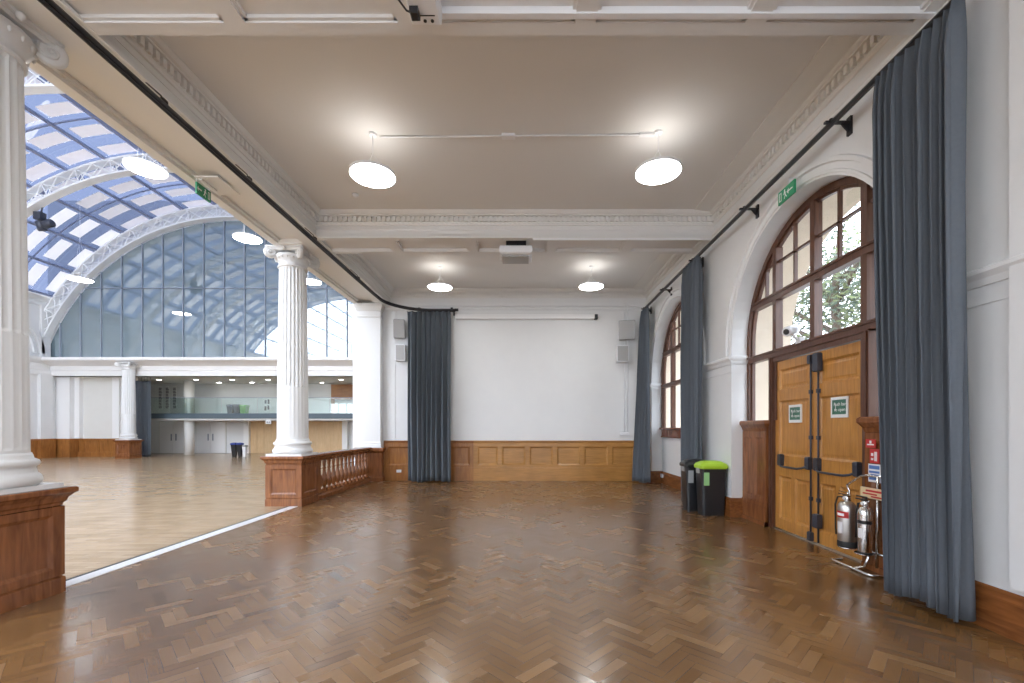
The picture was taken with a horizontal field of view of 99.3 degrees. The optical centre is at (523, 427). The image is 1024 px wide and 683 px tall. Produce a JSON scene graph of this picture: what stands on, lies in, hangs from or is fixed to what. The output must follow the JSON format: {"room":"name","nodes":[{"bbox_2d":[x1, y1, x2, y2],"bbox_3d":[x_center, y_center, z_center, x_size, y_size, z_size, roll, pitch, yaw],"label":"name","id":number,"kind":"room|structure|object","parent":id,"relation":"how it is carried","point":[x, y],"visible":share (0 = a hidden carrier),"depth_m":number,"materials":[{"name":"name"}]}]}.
{"room":"community hall","nodes":[
{"label":"community hall","id":0,"kind":"room"},
{"bbox_2d":[29,303,55,438],"bbox_3d":[-24.100,-2.550,8.200,0.200,8.100,28.400,0,0,0],"label":"wall","id":1,"kind":"structure","parent":0,"point":[34,310],"depth_m":21.37,"materials":[{"name":"paint"}]},
{"bbox_2d":[28,291,52,438],"bbox_3d":[-23.825,-3.040,8.015,0.350,7.160,28.030,0,0,0],"label":"trim","id":2,"kind":"structure","parent":1,"relation":"attached to","point":[45,379],"depth_m":21.57,"materials":[{"name":"paint"}]},
{"bbox_2d":[31,439,55,457],"bbox_3d":[-23.890,1.020,8.050,0.220,0.960,28.100,0,0,0],"label":"trim","id":3,"kind":"structure","parent":1,"relation":"attached to","point":[40,448],"depth_m":21.53,"materials":[{"name":"brown wood"}]},
{"bbox_2d":[76,378,137,438],"bbox_3d":[-22.250,-0.600,22.825,3.900,4.200,0.150,0,0,0],"label":"wall","id":4,"kind":"structure","parent":0,"point":[97,392],"depth_m":22.75,"materials":[{"name":"white paint"}]},
{"bbox_2d":[56,439,114,456],"bbox_3d":[-22.150,1.025,22.480,3.700,0.950,0.560,0,0,0],"label":"trim","id":5,"kind":"structure","parent":4,"relation":"attached to","point":[64,447],"depth_m":22.63,"materials":[{"name":"brown wood"}]},
{"bbox_2d":[56,377,121,438],"bbox_3d":[-22.525,-0.565,22.530,2.950,4.130,0.460,0,0,0],"label":"trim","id":6,"kind":"structure","parent":4,"relation":"attached to","point":[69,390],"depth_m":22.50,"materials":[{"name":"white paint"}]},
{"bbox_2d":[24,76,215,299],"bbox_3d":[-14.600,-8.872,8.050,17.931,4.756,28.100,0,0,0],"label":"glass roof","id":7,"kind":"structure","parent":0,"point":[73,136],"depth_m":19.33,"materials":[{"name":"glass"}]},
{"bbox_2d":[24,67,64,95],"bbox_3d":[-14.600,-7.760,13.500,19.892,6.779,0.320,0,0,0],"label":"roof truss","id":8,"kind":"object","parent":7,"relation":"attached to","point":[46,87],"visible":0.06,"depth_m":13.47,"materials":[{"name":"white metal"}]},
{"bbox_2d":[65,201,93,282],"bbox_3d":[-19.600,-8.268,19.200,0.892,3.448,0.892,0,0,0],"label":"pendant lamp","id":9,"kind":"object","parent":7,"relation":"hanging from","point":[70,277],"visible":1,"depth_m":19.17,"materials":[{"name":"white plastic"}]},
{"bbox_2d":[66,276,92,282],"bbox_3d":[-19.600,-6.547,19.200,0.867,0.006,0.867,0,0,0],"label":"diffuser","id":10,"kind":"object","parent":9,"relation":"attached to","point":[75,278],"depth_m":19.17,"materials":[{"name":"white plastic"}]},
{"bbox_2d":[26,153,173,217],"bbox_3d":[-14.600,-7.760,17.750,19.892,6.779,0.320,0,0,0],"label":"roof truss","id":11,"kind":"object","parent":7,"relation":"attached to","point":[48,183],"visible":0.27,"depth_m":17.67,"materials":[{"name":"white metal"}]},
{"bbox_2d":[33,207,55,230],"bbox_3d":[-19.715,-8.699,17.900,0.721,1.236,0.393,0,0,0],"label":"stage light","id":12,"kind":"object","parent":11,"relation":"hanging from","point":[42,223],"visible":0.99,"depth_m":17.80,"materials":[{"name":"grey metal"}]},
{"bbox_2d":[44,204,237,337],"bbox_3d":[-14.600,-7.760,21.800,19.892,6.779,0.320,0,0,0],"label":"roof truss","id":13,"kind":"object","parent":7,"relation":"attached to","point":[50,306],"visible":0.45,"depth_m":21.72,"materials":[{"name":"white metal"}]},
{"bbox_2d":[122,147,168,178],"bbox_3d":[-9.560,-8.258,11.000,0.892,3.427,0.892,0,0,0],"label":"pendant lamp","id":14,"kind":"object","parent":7,"relation":"hanging from","point":[141,166],"visible":0.86,"depth_m":10.94,"materials":[{"name":"white plastic"}]},
{"bbox_2d":[123,159,167,178],"bbox_3d":[-9.560,-6.547,11.000,0.867,0.006,0.867,0,0,0],"label":"diffuser","id":15,"kind":"object","parent":14,"relation":"attached to","point":[143,167],"depth_m":10.97,"materials":[{"name":"white plastic"}]},
{"bbox_2d":[232,224,262,243],"bbox_3d":[-9.560,-8.258,15.050,0.892,3.427,0.892,0,0,0],"label":"pendant lamp","id":16,"kind":"object","parent":7,"relation":"hanging from","point":[244,237],"visible":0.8,"depth_m":15.02,"materials":[{"name":"white plastic"}]},
{"bbox_2d":[233,233,261,243],"bbox_3d":[-9.560,-6.547,15.050,0.867,0.006,0.867,0,0,0],"label":"diffuser","id":17,"kind":"object","parent":16,"relation":"attached to","point":[248,238],"depth_m":15.02,"materials":[{"name":"white plastic"}]},
{"bbox_2d":[307,277,321,284],"bbox_3d":[-9.560,-8.258,19.500,0.892,3.427,0.892,0,0,0],"label":"pendant lamp","id":18,"kind":"object","parent":7,"relation":"hanging from","point":[310,281],"visible":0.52,"depth_m":19.57,"materials":[{"name":"white plastic"}]},
{"bbox_2d":[49,209,238,339],"bbox_3d":[-14.450,-7.525,22.200,19.500,8.050,0.200,0,0,0],"label":"wall","id":19,"kind":"structure","parent":0,"point":[204,213],"depth_m":22.10,"materials":[{"name":"paint"}]},
{"bbox_2d":[41,357,352,376],"bbox_3d":[-14.350,-3.065,21.845,19.300,0.870,1.010,0,0,0],"label":"trim","id":20,"kind":"structure","parent":19,"relation":"attached to","point":[59,366],"depth_m":21.90,"materials":[{"name":"white paint"}]},
{"bbox_2d":[51,221,352,356],"bbox_3d":[-14.600,-7.000,22.045,18.800,7.000,0.090,0,0,0],"label":"window","id":21,"kind":"structure","parent":19,"relation":"in","point":[200,290],"depth_m":22.06,"materials":[{"name":"blue"}]},
{"bbox_2d":[36,453,347,578],"bbox_3d":[-10.180,1.550,10.100,28.040,0.100,32.200,0,0,0],"label":"floor","id":22,"kind":"structure","parent":0,"point":[121,509],"depth_m":9.26,"materials":[{"name":"beige wood"}]},
{"bbox_2d":[0,0,78,613],"bbox_3d":[-4.565,-1.000,3.650,0.820,5.000,0.820,0,0,0],"label":"column","id":23,"kind":"structure","parent":22,"relation":"on","point":[32,510],"depth_m":3.69,"materials":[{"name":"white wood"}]},
{"bbox_2d":[113,362,143,458],"bbox_3d":[-19.650,-0.863,21.620,0.820,4.725,0.820,0,0,0],"label":"column","id":24,"kind":"structure","parent":22,"relation":"on","point":[128,445],"depth_m":21.41,"materials":[{"name":"white paint"}]},
{"bbox_2d":[66,506,297,586],"bbox_3d":[-4.390,1.497,1.150,0.160,0.006,14.300,0,0,0],"label":"trim","id":25,"kind":"structure","parent":22,"relation":"on","point":[182,544],"depth_m":5.30,"materials":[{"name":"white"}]},
{"bbox_2d":[184,380,194,454],"bbox_3d":[-18.700,-0.565,24.300,0.480,4.130,0.480,0,0,0],"label":"pillar","id":26,"kind":"structure","parent":22,"relation":"on","point":[189,386],"depth_m":24.12,"materials":[{"name":"white paint"}]},
{"bbox_2d":[230,443,236,456],"bbox_3d":[-14.990,1.127,22.524,0.287,0.747,0.287,0,0,0],"label":"recycling bin","id":27,"kind":"object","parent":22,"relation":"on","point":[233,445],"visible":0.84,"depth_m":22.43,"materials":[{"name":"black plastic"}]},
{"bbox_2d":[236,443,243,456],"bbox_3d":[-14.691,1.127,22.508,0.256,0.747,0.256,0,0,0],"label":"recycling bin","id":28,"kind":"object","parent":22,"relation":"on","point":[239,445],"visible":0.96,"depth_m":22.43,"materials":[{"name":"black plastic"}]},
{"bbox_2d":[260,245,322,506],"bbox_3d":[-4.600,-1.000,8.660,0.820,5.000,0.820,0,0,0],"label":"column","id":29,"kind":"structure","parent":22,"relation":"on","point":[292,467],"depth_m":8.43,"materials":[{"name":"white paint"}]},
{"bbox_2d":[318,447,371,499],"bbox_3d":[-4.400,1.020,10.580,0.280,0.960,3.280,0,0,0],"label":"balustrade","id":30,"kind":"object","parent":22,"relation":"on","point":[355,475],"visible":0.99,"depth_m":10.45,"materials":[{"name":"brown wood"}]},
{"bbox_2d":[65,376,352,383],"bbox_3d":[-14.350,-2.715,24.050,19.300,0.170,4.100,0,0,0],"label":"ceiling","id":31,"kind":"structure","parent":0,"point":[162,380],"depth_m":24.09,"materials":[{"name":"white paint"}]},
{"bbox_2d":[135,377,150,456],"bbox_3d":[-19.855,-0.875,22.608,1.001,4.730,0.157,0,0,0],"label":"curtain","id":32,"kind":"object","parent":31,"relation":"hanging from","point":[143,388],"visible":0.73,"depth_m":22.58,"materials":[{"name":"fabric"}]},
{"bbox_2d":[151,384,352,452],"bbox_3d":[-13.750,-0.650,24.550,18.100,4.300,3.300,0,0,0],"label":"wall","id":33,"kind":"structure","parent":0,"point":[202,405],"depth_m":26.00,"materials":[{"name":"paint"}]},
{"bbox_2d":[158,386,176,408],"bbox_3d":[-21.288,-1.825,25.970,1.073,1.350,0.040,0,0,0],"label":"window","id":34,"kind":"structure","parent":33,"relation":"attached to","point":[159,387],"depth_m":25.97,"materials":[{"name":"grey glass"}]},
{"bbox_2d":[159,421,183,452],"bbox_3d":[-20.866,0.540,25.925,1.820,1.920,0.090,0,0,0],"label":"door","id":35,"kind":"structure","parent":33,"relation":"in","point":[171,433],"depth_m":25.92,"materials":[{"name":"white paint"}]},
{"bbox_2d":[196,421,226,452],"bbox_3d":[-18.669,0.540,25.925,1.820,1.920,0.090,0,0,0],"label":"door","id":36,"kind":"structure","parent":33,"relation":"in","point":[211,436],"depth_m":25.92,"materials":[{"name":"white paint"}]},
{"bbox_2d":[151,397,352,420],"bbox_3d":[-12.625,-1.045,24.885,15.750,1.250,2.210,0,0,0],"label":"mezzanine","id":37,"kind":"object","parent":33,"relation":"attached to","point":[154,416],"visible":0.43,"depth_m":23.78,"materials":[{"name":"glass"},{"name":"paint"}]},
{"bbox_2d":[239,405,249,412],"bbox_3d":[-15.563,-0.907,24.216,0.372,0.774,0.372,0,0,0],"label":"recycling bin","id":38,"kind":"object","parent":37,"relation":"on","point":[243,408],"visible":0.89,"depth_m":24.07,"materials":[{"name":"green plastic"}]},
{"bbox_2d":[263,398,270,411],"bbox_3d":[-15.331,-1.375,25.965,0.440,0.850,0.050,0,0,0],"label":"picture","id":39,"kind":"object","parent":33,"relation":"attached to","point":[266,401],"visible":0.93,"depth_m":25.95,"materials":[{"name":"white paper"}]},
{"bbox_2d":[264,399,269,409],"bbox_3d":[-15.331,-1.375,25.945,0.300,0.650,0.010,0,0,0],"label":"print","id":40,"kind":"object","parent":39,"relation":"attached to","point":[266,401],"depth_m":25.95,"materials":[{"name":"grey paper"}]},
{"bbox_2d":[243,421,348,452],"bbox_3d":[-13.515,0.540,25.845,6.115,1.920,0.290,0,0,0],"label":"trim","id":41,"kind":"structure","parent":33,"relation":"attached to","point":[246,424],"depth_m":25.70,"materials":[{"name":"white paint"}]},
{"bbox_2d":[251,421,341,452],"bbox_3d":[-13.575,0.550,25.945,5.466,1.900,0.090,0,0,0],"label":"panels","id":42,"kind":"object","parent":33,"relation":"attached to","point":[325,436],"visible":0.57,"depth_m":25.90,"materials":[{"name":"brown wood"}]},
{"bbox_2d":[331,384,352,412],"bbox_3d":[-10.271,-1.550,25.945,2.441,2.100,0.090,0,0,0],"label":"wall panel","id":43,"kind":"object","parent":33,"relation":"attached to","point":[337,390],"visible":0.64,"depth_m":25.90,"materials":[{"name":"brown wood"}]},
{"bbox_2d":[158,35,829,287],"bbox_3d":[-0.345,-4.000,3.325,8.870,0.100,18.650,0,0,0],"label":"ceiling","id":44,"kind":"structure","parent":0,"point":[313,103],"depth_m":5.50,"materials":[{"name":"paint"}]},
{"bbox_2d":[349,131,395,187],"bbox_3d":[-2.030,-3.664,5.840,0.602,0.571,0.602,0,0,0],"label":"pendant lamp","id":45,"kind":"object","parent":44,"relation":"hanging from","point":[374,174],"visible":1,"depth_m":5.80,"materials":[{"name":"white plastic"}]},
{"bbox_2d":[349,163,394,187],"bbox_3d":[-2.030,-3.382,5.840,0.581,0.006,0.581,0,0,0],"label":"diffuser","id":46,"kind":"object","parent":45,"relation":"attached to","point":[374,175],"depth_m":5.80,"materials":[{"name":"white plastic"}]},
{"bbox_2d":[427,266,451,290],"bbox_3d":[-2.060,-3.697,10.670,0.602,0.506,0.602,0,0,0],"label":"pendant lamp","id":47,"kind":"object","parent":44,"relation":"hanging from","point":[436,286],"visible":1,"depth_m":10.61,"materials":[{"name":"white plastic"}]},
{"bbox_2d":[428,284,451,290],"bbox_3d":[-2.060,-3.447,10.670,0.581,0.006,0.581,0,0,0],"label":"diffuser","id":48,"kind":"object","parent":47,"relation":"attached to","point":[436,287],"depth_m":10.66,"materials":[{"name":"white plastic"}]},
{"bbox_2d":[379,132,654,139],"bbox_3d":[-0.100,-3.930,5.859,3.701,0.040,0.082,0,0,1],"label":"conduit","id":49,"kind":"object","parent":44,"relation":"attached to","point":[505,136],"visible":1,"depth_m":5.85,"materials":[{"name":"white plastic"}]},
{"bbox_2d":[579,265,603,290],"bbox_3d":[1.640,-3.697,10.620,0.602,0.506,0.602,0,0,0],"label":"pendant lamp","id":50,"kind":"object","parent":44,"relation":"hanging from","point":[591,285],"visible":1,"depth_m":10.57,"materials":[{"name":"white plastic"}]},
{"bbox_2d":[579,283,602,290],"bbox_3d":[1.640,-3.447,10.620,0.581,0.006,0.581,0,0,0],"label":"diffuser","id":51,"kind":"object","parent":50,"relation":"attached to","point":[583,286],"depth_m":10.59,"materials":[{"name":"white plastic"}]},
{"bbox_2d":[635,129,681,184],"bbox_3d":[1.790,-3.677,5.800,0.602,0.546,0.602,0,0,0],"label":"pendant lamp","id":52,"kind":"object","parent":44,"relation":"hanging from","point":[661,169],"visible":1,"depth_m":5.75,"materials":[{"name":"white plastic"}]},
{"bbox_2d":[636,159,680,184],"bbox_3d":[1.790,-3.407,5.800,0.581,0.006,0.581,0,0,0],"label":"diffuser","id":53,"kind":"object","parent":52,"relation":"attached to","point":[652,171],"depth_m":5.77,"materials":[{"name":"white plastic"}]},
{"bbox_2d":[353,298,645,466],"bbox_3d":[-0.695,-1.275,12.550,8.410,5.550,0.200,0,0,0],"label":"wall","id":54,"kind":"structure","parent":0,"point":[511,379],"depth_m":12.45,"materials":[{"name":"paint"}]},
{"bbox_2d":[6,0,390,304],"bbox_3d":[-4.400,-3.760,7.605,1.200,0.520,28.790,0,0,0],"label":"beam","id":55,"kind":"structure","parent":54,"relation":"attached to","point":[89,79],"depth_m":5.21,"materials":[{"name":"white paint"}]},
{"bbox_2d":[194,176,239,202],"bbox_3d":[-4.415,-3.382,6.272,0.330,0.245,0.475,0,0,0],"label":"exit sign","id":56,"kind":"object","parent":55,"relation":"hanging from","point":[216,184],"visible":1,"depth_m":6.20,"materials":[{"name":"green"}]},
{"bbox_2d":[37,0,458,315],"bbox_3d":[-3.581,-3.363,3.350,1.774,0.305,18.428,0,0,6],"label":"rail","id":57,"kind":"object","parent":54,"relation":"attached to","point":[56,10],"visible":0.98,"depth_m":4.64,"materials":[{"name":"black metal"}]},
{"bbox_2d":[407,311,450,481],"bbox_3d":[-2.622,-0.875,12.053,1.225,4.730,0.374,0,0,2],"label":"curtain","id":58,"kind":"object","parent":57,"relation":"hanging from","point":[429,333],"visible":1,"depth_m":12.00,"materials":[{"name":"fabric"}]},
{"bbox_2d":[354,303,385,481],"bbox_3d":[-4.350,-1.000,12.295,0.820,5.000,0.310,0,0,0],"label":"pilaster","id":59,"kind":"object","parent":54,"relation":"attached to","point":[369,316],"visible":0.85,"depth_m":12.20,"materials":[{"name":"white paint"}]},
{"bbox_2d":[393,319,404,338],"bbox_3d":[-3.523,-2.794,12.313,0.309,0.533,0.308,0,7,-11],"label":"wall speaker","id":60,"kind":"object","parent":54,"relation":"attached to","point":[398,324],"visible":1,"depth_m":12.16,"materials":[{"name":"grey plastic"}]},
{"bbox_2d":[395,344,406,361],"bbox_3d":[-3.478,-2.118,12.336,0.280,0.477,0.288,0,0,0],"label":"wall speaker","id":61,"kind":"object","parent":54,"relation":"attached to","point":[400,349],"visible":1,"depth_m":12.19,"materials":[{"name":"white plastic"}]},
{"bbox_2d":[396,345,403,359],"bbox_3d":[-3.478,-2.118,12.196,0.230,0.417,0.008,0,0,0],"label":"grille","id":62,"kind":"object","parent":61,"relation":"attached to","point":[399,348],"depth_m":12.19,"materials":[{"name":"plastic"}]},
{"bbox_2d":[384,440,473,480],"bbox_3d":[-2.715,0.927,12.424,2.570,1.145,0.072,0,0,0],"label":"trim","id":63,"kind":"structure","parent":54,"relation":"attached to","point":[462,451],"depth_m":12.40,"materials":[{"name":"brown wood"}]},
{"bbox_2d":[384,304,645,439],"bbox_3d":[-0.250,-1.600,12.435,7.500,3.900,0.050,0,0,0],"label":"trim","id":64,"kind":"structure","parent":54,"relation":"attached to","point":[408,305],"depth_m":12.42,"materials":[{"name":"paint"}]},
{"bbox_2d":[345,254,686,297],"bbox_3d":[-0.165,-3.840,10.600,7.350,0.240,3.720,0,0,0],"label":"trim","id":65,"kind":"structure","parent":54,"relation":"attached to","point":[663,264],"depth_m":12.34,"materials":[{"name":"white paint"}]},
{"bbox_2d":[455,314,597,319],"bbox_3d":[0.070,-3.155,12.375,4.040,0.140,0.150,0,0,0],"label":"projection screen","id":66,"kind":"object","parent":54,"relation":"attached to","point":[457,316],"visible":1,"depth_m":12.31,"materials":[{"name":"white paint"}]},
{"bbox_2d":[473,440,633,480],"bbox_3d":[1.020,0.927,12.424,4.920,1.145,0.072,0,0,0],"label":"trim","id":67,"kind":"structure","parent":54,"relation":"attached to","point":[494,460],"depth_m":12.42,"materials":[{"name":"brown wood"}]},
{"bbox_2d":[513,468,631,480],"bbox_3d":[1.575,1.320,12.387,3.750,0.360,0.025,0,0,0],"label":"baseboard","id":68,"kind":"structure","parent":54,"relation":"attached to","point":[519,474],"depth_m":12.37,"materials":[{"name":"brown wood"}]},
{"bbox_2d":[615,345,628,362],"bbox_3d":[2.772,-2.086,12.326,0.336,0.476,0.308,0,0,0],"label":"wall speaker","id":69,"kind":"object","parent":54,"relation":"attached to","point":[621,351],"visible":1,"depth_m":12.17,"materials":[{"name":"white plastic"}]},
{"bbox_2d":[618,346,627,360],"bbox_3d":[2.772,-2.086,12.176,0.286,0.416,0.008,0,0,0],"label":"grille","id":70,"kind":"object","parent":69,"relation":"attached to","point":[622,350],"depth_m":12.17,"materials":[{"name":"grey plastic"}]},
{"bbox_2d":[620,303,628,435],"bbox_3d":[2.865,-1.675,12.416,0.260,3.793,0.052,0,0,0],"label":"conduit","id":71,"kind":"object","parent":54,"relation":"attached to","point":[624,433],"visible":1,"depth_m":12.42,"materials":[{"name":"white plastic"}]},
{"bbox_2d":[619,320,634,339],"bbox_3d":[2.906,-2.755,12.266,0.447,0.531,0.328,0,9,14],"label":"wall speaker","id":72,"kind":"object","parent":54,"relation":"attached to","point":[626,327],"visible":1,"depth_m":12.11,"materials":[{"name":"grey plastic"}]},
{"bbox_2d":[0,481,1023,682],"bbox_3d":[-0.240,1.500,3.225,8.160,0.001,18.450,0,0,0],"label":"floor","id":73,"kind":"structure","parent":0,"point":[385,581],"depth_m":3.63,"materials":[{"name":"brown wood"}]},
{"bbox_2d":[679,459,702,511],"bbox_3d":[3.120,1.032,7.930,0.480,0.935,0.350,0,0,0],"label":"recycling bin","id":74,"kind":"object","parent":73,"relation":"on","point":[688,471],"visible":0.59,"depth_m":7.79,"materials":[{"name":"black plastic"}]},
{"bbox_2d":[694,460,727,515],"bbox_3d":[3.245,1.032,7.560,0.480,0.935,0.350,0,0,0],"label":"recycling bin","id":75,"kind":"object","parent":73,"relation":"on","point":[710,474],"visible":1,"depth_m":7.42,"materials":[{"name":"black plastic"}]},
{"bbox_2d":[830,474,883,577],"bbox_3d":[3.578,0.995,4.638,0.248,1.004,0.676,0,0,0],"label":"stand","id":76,"kind":"object","parent":73,"relation":"on","point":[872,493],"visible":0.57,"depth_m":4.51,"materials":[{"name":"silver metal"}]},
{"bbox_2d":[834,490,856,548],"bbox_3d":[3.559,1.000,4.801,0.183,0.600,0.229,0,0,23],"label":"fire extinguisher","id":77,"kind":"object","parent":76,"relation":"on","point":[845,523],"visible":0.96,"depth_m":4.72,"materials":[{"name":"silver metal"}]},
{"bbox_2d":[855,495,873,555],"bbox_3d":[3.530,1.005,4.526,0.137,0.590,0.189,0,0,0],"label":"fire extinguisher","id":78,"kind":"object","parent":76,"relation":"on","point":[864,514],"visible":1,"depth_m":4.46,"materials":[{"name":"silver metal"}]},
{"bbox_2d":[662,437,680,476],"bbox_3d":[3.835,0.875,3.485,0.090,1.250,16.890,0,0,0],"label":"wall","id":79,"kind":"structure","parent":0,"point":[671,447],"depth_m":11.18,"materials":[{"name":"paint"}]},
{"bbox_2d":[666,187,859,427],"bbox_3d":[4.190,-1.325,3.375,0.620,5.650,18.750,0,0,0],"label":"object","id":80,"kind":"structure","parent":0,"point":[851,197],"depth_m":7.24,"materials":[{"name":"beige stone"}]},
{"bbox_2d":[646,0,1023,595],"bbox_3d":[3.690,-1.325,3.375,0.380,5.650,18.750,0,0,0],"label":"wall","id":81,"kind":"structure","parent":0,"point":[724,397],"depth_m":3.41,"materials":[{"name":"paint"}]},
{"bbox_2d":[398,0,441,24],"bbox_3d":[-0.883,-3.440,3.487,0.387,0.220,0.386,0,0,0],"label":"box","id":82,"kind":"object","parent":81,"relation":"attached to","point":[420,12],"visible":1,"depth_m":3.53,"materials":[{"name":"white plastic"}]},
{"bbox_2d":[64,0,947,34],"bbox_3d":[-0.175,-3.736,3.510,7.370,0.468,0.764,0,0,0],"label":"ceiling beam","id":83,"kind":"structure","parent":81,"relation":"attached to","point":[104,17],"depth_m":3.76,"materials":[{"name":"paint"}]},
{"bbox_2d":[120,35,892,225],"bbox_3d":[-0.165,-3.840,5.945,7.350,0.240,4.150,0,0,0],"label":"trim","id":84,"kind":"structure","parent":81,"relation":"attached to","point":[840,58],"depth_m":6.22,"materials":[{"name":"white paint"}]},
{"bbox_2d":[316,226,713,253],"bbox_3d":[-0.175,-3.736,8.380,7.370,0.468,0.764,0,0,0],"label":"beam","id":85,"kind":"structure","parent":81,"relation":"attached to","point":[341,239],"depth_m":8.04,"materials":[{"name":"paint"}]},
{"bbox_2d":[499,241,531,263],"bbox_3d":[-0.155,-3.395,8.375,0.610,0.310,0.530,0,0,0],"label":"projector","id":86,"kind":"object","parent":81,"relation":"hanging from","point":[513,252],"visible":0.99,"depth_m":8.21,"materials":[{"name":"white plastic"}]},
{"bbox_2d":[502,255,528,263],"bbox_3d":[-0.165,-3.255,8.400,0.510,0.030,0.380,0,0,0],"label":"tray","id":87,"kind":"object","parent":86,"relation":"on","point":[506,259],"depth_m":8.36,"materials":[{"name":"grey plastic"}]},
{"bbox_2d":[533,238,710,240],"bbox_3d":[1.805,-3.485,8.040,3.290,0.030,0.040,0,0,0],"label":"cable trunking","id":88,"kind":"object","parent":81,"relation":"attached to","point":[534,239],"visible":1,"depth_m":8.02,"materials":[{"name":"white plastic"}]},
{"bbox_2d":[659,302,680,437],"bbox_3d":[3.785,-1.397,10.250,0.170,3.295,3.350,0,0,0],"label":"window","id":89,"kind":"structure","parent":81,"relation":"in","point":[670,348],"depth_m":11.07,"materials":[{"name":"brown wood"}]},
{"bbox_2d":[442,6,935,18],"bbox_3d":[1.250,-3.519,3.685,4.460,0.062,0.050,0,0,0],"label":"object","id":90,"kind":"object","parent":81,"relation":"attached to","point":[448,12],"visible":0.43,"depth_m":3.66,"materials":[{"name":"white paint"}]},
{"bbox_2d":[650,154,872,383],"bbox_3d":[3.487,-2.230,3.485,0.045,2.020,17.270,0,0,0],"label":"trim","id":91,"kind":"structure","parent":81,"relation":"attached to","point":[863,159],"depth_m":6.48,"materials":[{"name":"paint"}]},
{"bbox_2d":[778,177,800,205],"bbox_3d":[3.425,-3.065,5.560,0.172,0.290,0.340,0,0,0],"label":"exit sign","id":92,"kind":"object","parent":81,"relation":"attached to","point":[789,190],"visible":0.98,"depth_m":5.52,"materials":[{"name":"green plastic"}]},
{"bbox_2d":[641,0,950,313],"bbox_3d":[3.360,-3.235,3.060,0.280,0.190,17.920,0,0,0],"label":"rail","id":93,"kind":"object","parent":81,"relation":"attached to","point":[847,124],"visible":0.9,"depth_m":4.81,"materials":[{"name":"black metal"}]},
{"bbox_2d":[632,306,650,482],"bbox_3d":[3.237,-0.880,11.803,0.323,4.720,0.630,0,0,-40],"label":"curtain","id":94,"kind":"object","parent":93,"relation":"hanging from","point":[641,468],"visible":1,"depth_m":11.74,"materials":[{"name":"fabric"}]},
{"bbox_2d":[680,256,702,500],"bbox_3d":[3.261,-0.880,8.489,0.233,4.720,0.751,0,0,-3],"label":"curtain","id":95,"kind":"object","parent":93,"relation":"hanging from","point":[691,348],"visible":0.85,"depth_m":8.24,"materials":[{"name":"fabric"}]},
{"bbox_2d":[872,0,975,621],"bbox_3d":[3.297,-0.895,3.629,0.275,4.690,0.813,0,0,0],"label":"curtain","id":96,"kind":"object","parent":93,"relation":"hanging from","point":[919,107],"visible":1,"depth_m":3.49,"materials":[{"name":"fabric"}]},
{"bbox_2d":[645,0,949,304],"bbox_3d":[3.482,-3.520,3.225,0.055,0.100,18.450,0,0,0],"label":"trim","id":97,"kind":"structure","parent":81,"relation":"attached to","point":[906,38],"depth_m":5.18,"materials":[{"name":"white paint"}]},
{"bbox_2d":[739,329,883,574],"bbox_3d":[3.768,0.212,5.670,0.265,2.575,3.440,0,0,0],"label":"door","id":98,"kind":"structure","parent":81,"relation":"in","point":[796,465],"depth_m":5.56,"materials":[{"name":"brown wood"}]},
{"bbox_2d":[866,439,875,447],"bbox_3d":[3.683,0.165,4.620,0.010,0.090,0.130,0,0,0],"label":"safety sign","id":99,"kind":"object","parent":98,"relation":"attached to","point":[870,443],"visible":1,"depth_m":4.61,"materials":[{"name":"red plastic"}]},
{"bbox_2d":[868,464,880,482],"bbox_3d":[3.683,0.475,4.570,0.010,0.190,0.160,0,0,0],"label":"safety sign","id":100,"kind":"object","parent":98,"relation":"attached to","point":[873,469],"visible":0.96,"depth_m":4.58,"materials":[{"name":"white paint"}]},
{"bbox_2d":[870,449,879,463],"bbox_3d":[3.683,0.295,4.570,0.010,0.150,0.120,0,0,0],"label":"safety sign","id":101,"kind":"object","parent":98,"relation":"attached to","point":[874,453],"visible":1,"depth_m":4.55,"materials":[{"name":"red plastic"}]},
{"bbox_2d":[747,176,875,420],"bbox_3d":[3.796,-1.583,5.670,0.127,2.925,3.350,0,0,0],"label":"window","id":102,"kind":"structure","parent":81,"relation":"in","point":[864,254],"depth_m":5.62,"materials":[{"name":"brown wood"}]},
{"bbox_2d":[782,325,804,343],"bbox_3d":[3.646,-1.284,5.920,0.305,0.268,0.175,0,0,-16],"label":"security camera","id":103,"kind":"object","parent":102,"relation":"attached to","point":[791,330],"visible":1,"depth_m":5.87,"materials":[{"name":"white plastic"}]},
{"bbox_2d":[650,253,1023,393],"bbox_3d":[3.615,-1.080,3.225,0.350,0.280,18.450,0,0,0],"label":"trim","id":104,"kind":"structure","parent":81,"relation":"attached to","point":[998,271],"depth_m":3.31,"materials":[{"name":"paint"}]},
{"bbox_2d":[651,471,1023,644],"bbox_3d":[3.627,1.340,3.225,0.345,0.320,18.450,0,0,0],"label":"baseboard","id":105,"kind":"structure","parent":81,"relation":"attached to","point":[999,611],"depth_m":3.21,"materials":[{"name":"brown wood"}]},
{"bbox_2d":[1009,0,1023,592],"bbox_3d":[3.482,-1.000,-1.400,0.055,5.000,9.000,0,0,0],"label":"pilaster","id":106,"kind":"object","parent":81,"relation":"attached to","point":[1016,7],"depth_m":3.05,"materials":[{"name":"paint"}]},
{"label":"outside","id":107,"kind":"structure","parent":0,"visible":0},
{"bbox_3d":[32.250,1.800,10.000,55.500,0.100,100.000,0,0,0],"label":"ground","id":108,"kind":"structure","parent":107,"visible":0},
{"bbox_2d":[791,204,859,343],"bbox_3d":[9.630,-2.709,13.251,7.551,8.930,7.226,0,0,-3],"label":"tree","id":109,"kind":"object","parent":108,"relation":"on","point":[840,285],"visible":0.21,"depth_m":12.34,"materials":[{"name":"green plant"}]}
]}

